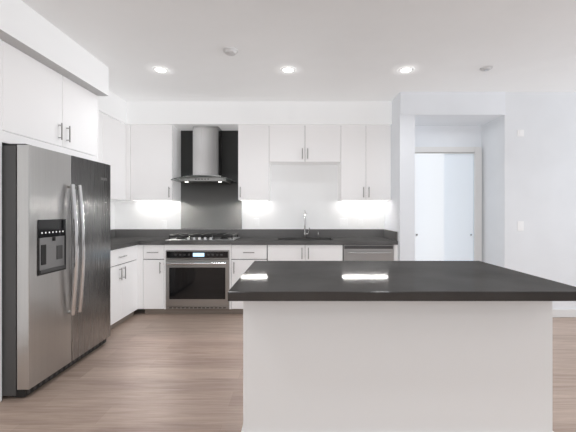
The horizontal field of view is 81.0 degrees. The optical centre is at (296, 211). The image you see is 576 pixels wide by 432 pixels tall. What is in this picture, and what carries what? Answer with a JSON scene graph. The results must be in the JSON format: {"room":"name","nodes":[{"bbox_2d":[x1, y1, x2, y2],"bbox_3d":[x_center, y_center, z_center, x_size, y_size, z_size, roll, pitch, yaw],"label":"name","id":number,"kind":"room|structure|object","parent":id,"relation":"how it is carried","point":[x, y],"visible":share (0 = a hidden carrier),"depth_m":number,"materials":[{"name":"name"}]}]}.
{"room":"kitchen","nodes":[
{"label":"kitchen","id":0,"kind":"room"},
{"bbox_2d":[110,201,114,229],"bbox_3d":[-2.660,-0.090,0.605,0.120,2.740,8.650,0,0,0],"label":"wall","id":1,"kind":"structure","parent":0,"point":[112,214],"depth_m":4.75,"materials":[{"name":"paint"}]},
{"bbox_2d":[99,112,130,199],"bbox_3d":[-2.404,-0.657,3.947,0.388,1.000,1.087,0,0,0],"label":"upper cabinet","id":2,"kind":"object","parent":1,"relation":"attached to","point":[114,136],"depth_m":4.24,"materials":[{"name":"white"}]},
{"bbox_2d":[115,165,384,228],"bbox_3d":[-0.673,-0.090,4.870,3.853,2.740,0.120,0,0,0],"label":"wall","id":3,"kind":"structure","parent":0,"point":[298,190],"depth_m":4.81,"materials":[{"name":"paint"}]},
{"bbox_2d":[131,125,180,200],"bbox_3d":[-1.963,-0.657,4.639,0.614,1.000,0.337,0,0,0],"label":"upper cabinet","id":4,"kind":"object","parent":3,"relation":"attached to","point":[143,162],"depth_m":4.47,"materials":[{"name":"white wood"}]},
{"bbox_2d":[132,200,173,200],"bbox_3d":[-1.933,-0.154,4.537,0.495,0.004,0.117,0,0,0],"label":"light","id":5,"kind":"object","parent":4,"relation":"attached to","point":[133,200],"depth_m":4.48,"materials":[{"name":"white plastic"}]},
{"bbox_2d":[161,221,165,228],"bbox_3d":[-1.900,0.180,4.806,0.075,0.115,0.007,0,0,0],"label":"electrical outlet","id":6,"kind":"object","parent":3,"relation":"attached to","point":[163,224],"visible":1,"depth_m":4.80,"materials":[{"name":"white plastic"}]},
{"bbox_2d":[171,126,236,183],"bbox_3d":[-1.240,-0.776,4.532,0.770,0.761,0.524,0,0,0],"label":"range hood","id":7,"kind":"object","parent":3,"relation":"attached to","point":[207,154],"visible":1,"depth_m":4.55,"materials":[{"name":"metal"}]},
{"bbox_2d":[181,131,241,228],"bbox_3d":[-1.220,-0.458,4.802,0.867,1.401,0.012,0,0,0],"label":"backsplash","id":8,"kind":"structure","parent":3,"relation":"attached to","point":[211,206],"depth_m":4.80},
{"bbox_2d":[238,125,270,200],"bbox_3d":[-0.577,-0.657,4.639,0.415,1.000,0.337,0,0,0],"label":"upper cabinet","id":9,"kind":"object","parent":3,"relation":"attached to","point":[254,141],"depth_m":4.47,"materials":[{"name":"white wood"}]},
{"bbox_2d":[254,218,258,226],"bbox_3d":[-0.580,0.150,4.806,0.075,0.115,0.007,0,0,0],"label":"electrical outlet","id":10,"kind":"object","parent":3,"relation":"attached to","point":[256,222],"visible":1,"depth_m":4.80,"materials":[{"name":"white plastic"}]},
{"bbox_2d":[271,125,342,167],"bbox_3d":[0.106,-0.911,4.639,0.946,0.492,0.337,0,0,0],"label":"upper cabinet","id":11,"kind":"object","parent":3,"relation":"attached to","point":[290,144],"depth_m":4.47,"materials":[{"name":"white"}]},
{"bbox_2d":[339,218,346,226],"bbox_3d":[0.660,0.150,4.806,0.120,0.115,0.007,0,0,0],"label":"electrical outlet","id":12,"kind":"object","parent":3,"relation":"attached to","point":[342,222],"visible":1,"depth_m":4.80,"materials":[{"name":"white plastic"}]},
{"bbox_2d":[357,218,362,226],"bbox_3d":[0.900,0.150,4.806,0.075,0.115,0.007,0,0,0],"label":"electrical outlet","id":13,"kind":"object","parent":3,"relation":"attached to","point":[359,222],"visible":1,"depth_m":4.80,"materials":[{"name":"white plastic"}]},
{"bbox_2d":[338,125,390,200],"bbox_3d":[0.915,-0.657,4.639,0.670,1.000,0.337,0,0,0],"label":"upper cabinet","id":14,"kind":"object","parent":3,"relation":"attached to","point":[364,174],"depth_m":4.47,"materials":[{"name":"white wood"}]},
{"bbox_2d":[341,200,388,200],"bbox_3d":[0.915,-0.154,4.537,0.609,0.004,0.117,0,0,0],"label":"light","id":15,"kind":"object","parent":14,"relation":"attached to","point":[341,200],"depth_m":4.48,"materials":[{"name":"white plastic"}]},
{"bbox_2d":[0,309,575,431],"bbox_3d":[1.300,1.330,1.240,8.040,0.100,9.920,0,0,0],"label":"floor","id":16,"kind":"structure","parent":0,"point":[139,370],"depth_m":2.50,"materials":[{"name":"laminate"}]},
{"bbox_2d":[0,39,98,401],"bbox_3d":[-2.282,0.056,2.832,0.632,2.448,1.133,0,0,0],"label":"cabinet","id":17,"kind":"object","parent":16,"relation":"on","point":[43,106],"visible":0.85,"depth_m":2.64,"materials":[{"name":"white"}]},
{"bbox_2d":[2,144,109,396],"bbox_3d":[-2.156,0.405,2.797,0.827,1.750,1.005,0,0,0],"label":"fridge","id":18,"kind":"object","parent":16,"relation":"on","point":[55,263],"visible":1,"depth_m":2.50,"materials":[{"name":"silver metal"}]},
{"bbox_2d":[110,245,157,316],"bbox_3d":[-2.288,0.844,4.489,0.617,0.872,0.636,0,0,0],"label":"base cabinet","id":19,"kind":"object","parent":16,"relation":"on","point":[137,276],"depth_m":4.08,"materials":[{"name":"white wood"}]},
{"bbox_2d":[110,229,137,250],"bbox_3d":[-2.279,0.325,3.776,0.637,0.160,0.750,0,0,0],"label":"countertop","id":20,"kind":"structure","parent":19,"relation":"on","point":[121,238],"depth_m":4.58,"materials":[{"name":"stone"}]},
{"bbox_2d":[166,250,228,308],"bbox_3d":[-1.237,0.843,4.434,0.786,0.729,0.631,0,0,0],"label":"oven","id":21,"kind":"object","parent":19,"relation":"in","point":[197,279],"visible":0.96,"depth_m":4.18,"materials":[{"name":"silver metal"}]},
{"bbox_2d":[138,229,397,244],"bbox_3d":[-0.673,0.325,4.479,3.847,0.160,0.655,0,0,0],"label":"countertop","id":22,"kind":"structure","parent":19,"relation":"on","point":[145,236],"depth_m":4.76,"materials":[{"name":"stone"}]},
{"bbox_2d":[165,233,239,240],"bbox_3d":[-1.220,0.324,4.463,0.850,0.071,0.515,0,0,0],"label":"cooktop","id":23,"kind":"object","parent":22,"relation":"in","point":[204,236],"visible":1,"depth_m":4.27,"materials":[{"name":"grey metal"}]},
{"bbox_2d":[303,210,309,237],"bbox_3d":[0.132,0.166,4.673,0.098,0.387,0.199,0,0,0],"label":"faucet","id":24,"kind":"object","parent":22,"relation":"on","point":[304,234],"visible":1,"depth_m":4.73,"materials":[{"name":"silver metal"}]},
{"bbox_2d":[343,245,393,260],"bbox_3d":[0.890,0.845,4.446,0.624,0.870,0.628,0,0,0],"label":"dishwasher","id":25,"kind":"object","parent":16,"relation":"on","point":[368,252],"visible":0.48,"depth_m":4.18,"materials":[{"name":"metal"}]},
{"bbox_2d":[241,301,553,431],"bbox_3d":[0.515,0.843,2.092,1.604,0.874,0.769,0,0,0],"label":"kitchen island","id":26,"kind":"object","parent":16,"relation":"on","point":[397,346],"depth_m":1.72,"materials":[{"name":"white"}]},
{"bbox_2d":[228,261,575,300],"bbox_3d":[0.515,0.384,2.010,1.660,0.041,0.960,0,0,0],"label":"island countertop","id":27,"kind":"structure","parent":26,"relation":"on","point":[263,280],"depth_m":1.70,"materials":[{"name":"black stone"}]},
{"bbox_2d":[21,0,575,101],"bbox_3d":[1.300,-1.500,1.240,8.040,0.121,9.920,0,0,0],"label":"ceiling","id":28,"kind":"structure","parent":0,"point":[347,50],"depth_m":2.97,"materials":[{"name":"paint"}]},
{"bbox_2d":[0,0,108,95],"bbox_3d":[-2.249,-1.314,2.000,0.698,0.288,2.800,0,0,0],"label":"soffit","id":29,"kind":"structure","parent":28,"relation":"attached to","point":[26,29],"depth_m":2.60,"materials":[{"name":"paint"}]},
{"bbox_2d":[99,91,126,123],"bbox_3d":[-2.424,-1.309,3.925,0.348,0.298,1.046,0,0,0],"label":"ceiling bulkhead","id":30,"kind":"object","parent":28,"relation":"attached to","point":[112,105],"visible":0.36,"depth_m":4.16,"materials":[{"name":"paint"}]},
{"bbox_2d":[152,66,168,73],"bbox_3d":[-1.400,-1.455,3.460,0.164,0.009,0.164,0,0,0],"label":"recessed light","id":31,"kind":"object","parent":28,"relation":"in","point":[161,70],"visible":1,"depth_m":3.46,"materials":[{"name":"white plastic"}]},
{"bbox_2d":[223,47,237,55],"bbox_3d":[-0.600,-1.442,3.040,0.130,0.035,0.130,0,0,0],"label":"smoke detector","id":32,"kind":"object","parent":28,"relation":"attached to","point":[230,51],"visible":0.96,"depth_m":3.01,"materials":[{"name":"white plastic"}]},
{"bbox_2d":[125,102,391,130],"bbox_3d":[-0.673,-1.309,4.629,3.849,0.298,0.358,0,0,0],"label":"soffit","id":33,"kind":"object","parent":28,"relation":"attached to","point":[222,116],"depth_m":4.45,"materials":[{"name":"paint"}]},
{"bbox_2d":[280,66,295,73],"bbox_3d":[-0.090,-1.455,3.460,0.164,0.009,0.164,0,0,0],"label":"recessed light","id":34,"kind":"object","parent":28,"relation":"in","point":[288,70],"visible":1,"depth_m":3.45,"materials":[{"name":"white plastic"}]},
{"bbox_2d":[398,66,413,73],"bbox_3d":[1.120,-1.455,3.460,0.164,0.009,0.164,0,0,0],"label":"recessed light","id":35,"kind":"object","parent":28,"relation":"in","point":[405,70],"visible":1,"depth_m":3.46,"materials":[{"name":"white plastic"}]},
{"bbox_2d":[385,93,414,260],"bbox_3d":[1.344,-0.090,4.515,0.182,2.740,0.830,0,0,0],"label":"wall","id":36,"kind":"structure","parent":0,"point":[400,212],"depth_m":4.10,"materials":[{"name":"paint"}]},
{"bbox_2d":[400,92,575,308],"bbox_3d":[3.288,-0.090,4.543,4.065,2.740,0.915,0,0,0],"label":"wall","id":37,"kind":"structure","parent":0,"point":[529,178],"depth_m":4.10,"materials":[{"name":"white paint"}]},
{"bbox_2d":[415,147,481,260],"bbox_3d":[1.981,0.200,4.583,1.030,2.159,0.070,0,0,0],"label":"door","id":38,"kind":"structure","parent":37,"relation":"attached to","point":[477,203],"depth_m":4.56,"materials":[{"name":"white wood"}]},
{"bbox_2d":[517,130,523,135],"bbox_3d":[2.720,-0.960,4.095,0.080,0.080,0.008,0,0,0],"label":"light switch","id":39,"kind":"object","parent":37,"relation":"attached to","point":[520,132],"visible":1,"depth_m":4.09,"materials":[{"name":"white plastic"}]},
{"bbox_2d":[518,221,523,230],"bbox_3d":[2.720,0.170,4.095,0.075,0.115,0.008,0,0,0],"label":"light switch","id":40,"kind":"object","parent":37,"relation":"attached to","point":[520,225],"visible":1,"depth_m":4.09,"materials":[{"name":"white plastic"}]},
{"bbox_3d":[5.260,-0.090,0.190,0.120,2.740,7.820,0,0,0],"label":"wall","id":41,"kind":"structure","parent":0,"visible":0},
{"bbox_2d":[552,309,575,316],"bbox_3d":[3.857,1.230,4.090,2.657,0.099,0.017,0,0,0],"label":"baseboard","id":42,"kind":"structure","parent":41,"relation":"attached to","point":[563,312],"depth_m":4.07,"materials":[{"name":"white wood"}]}
]}

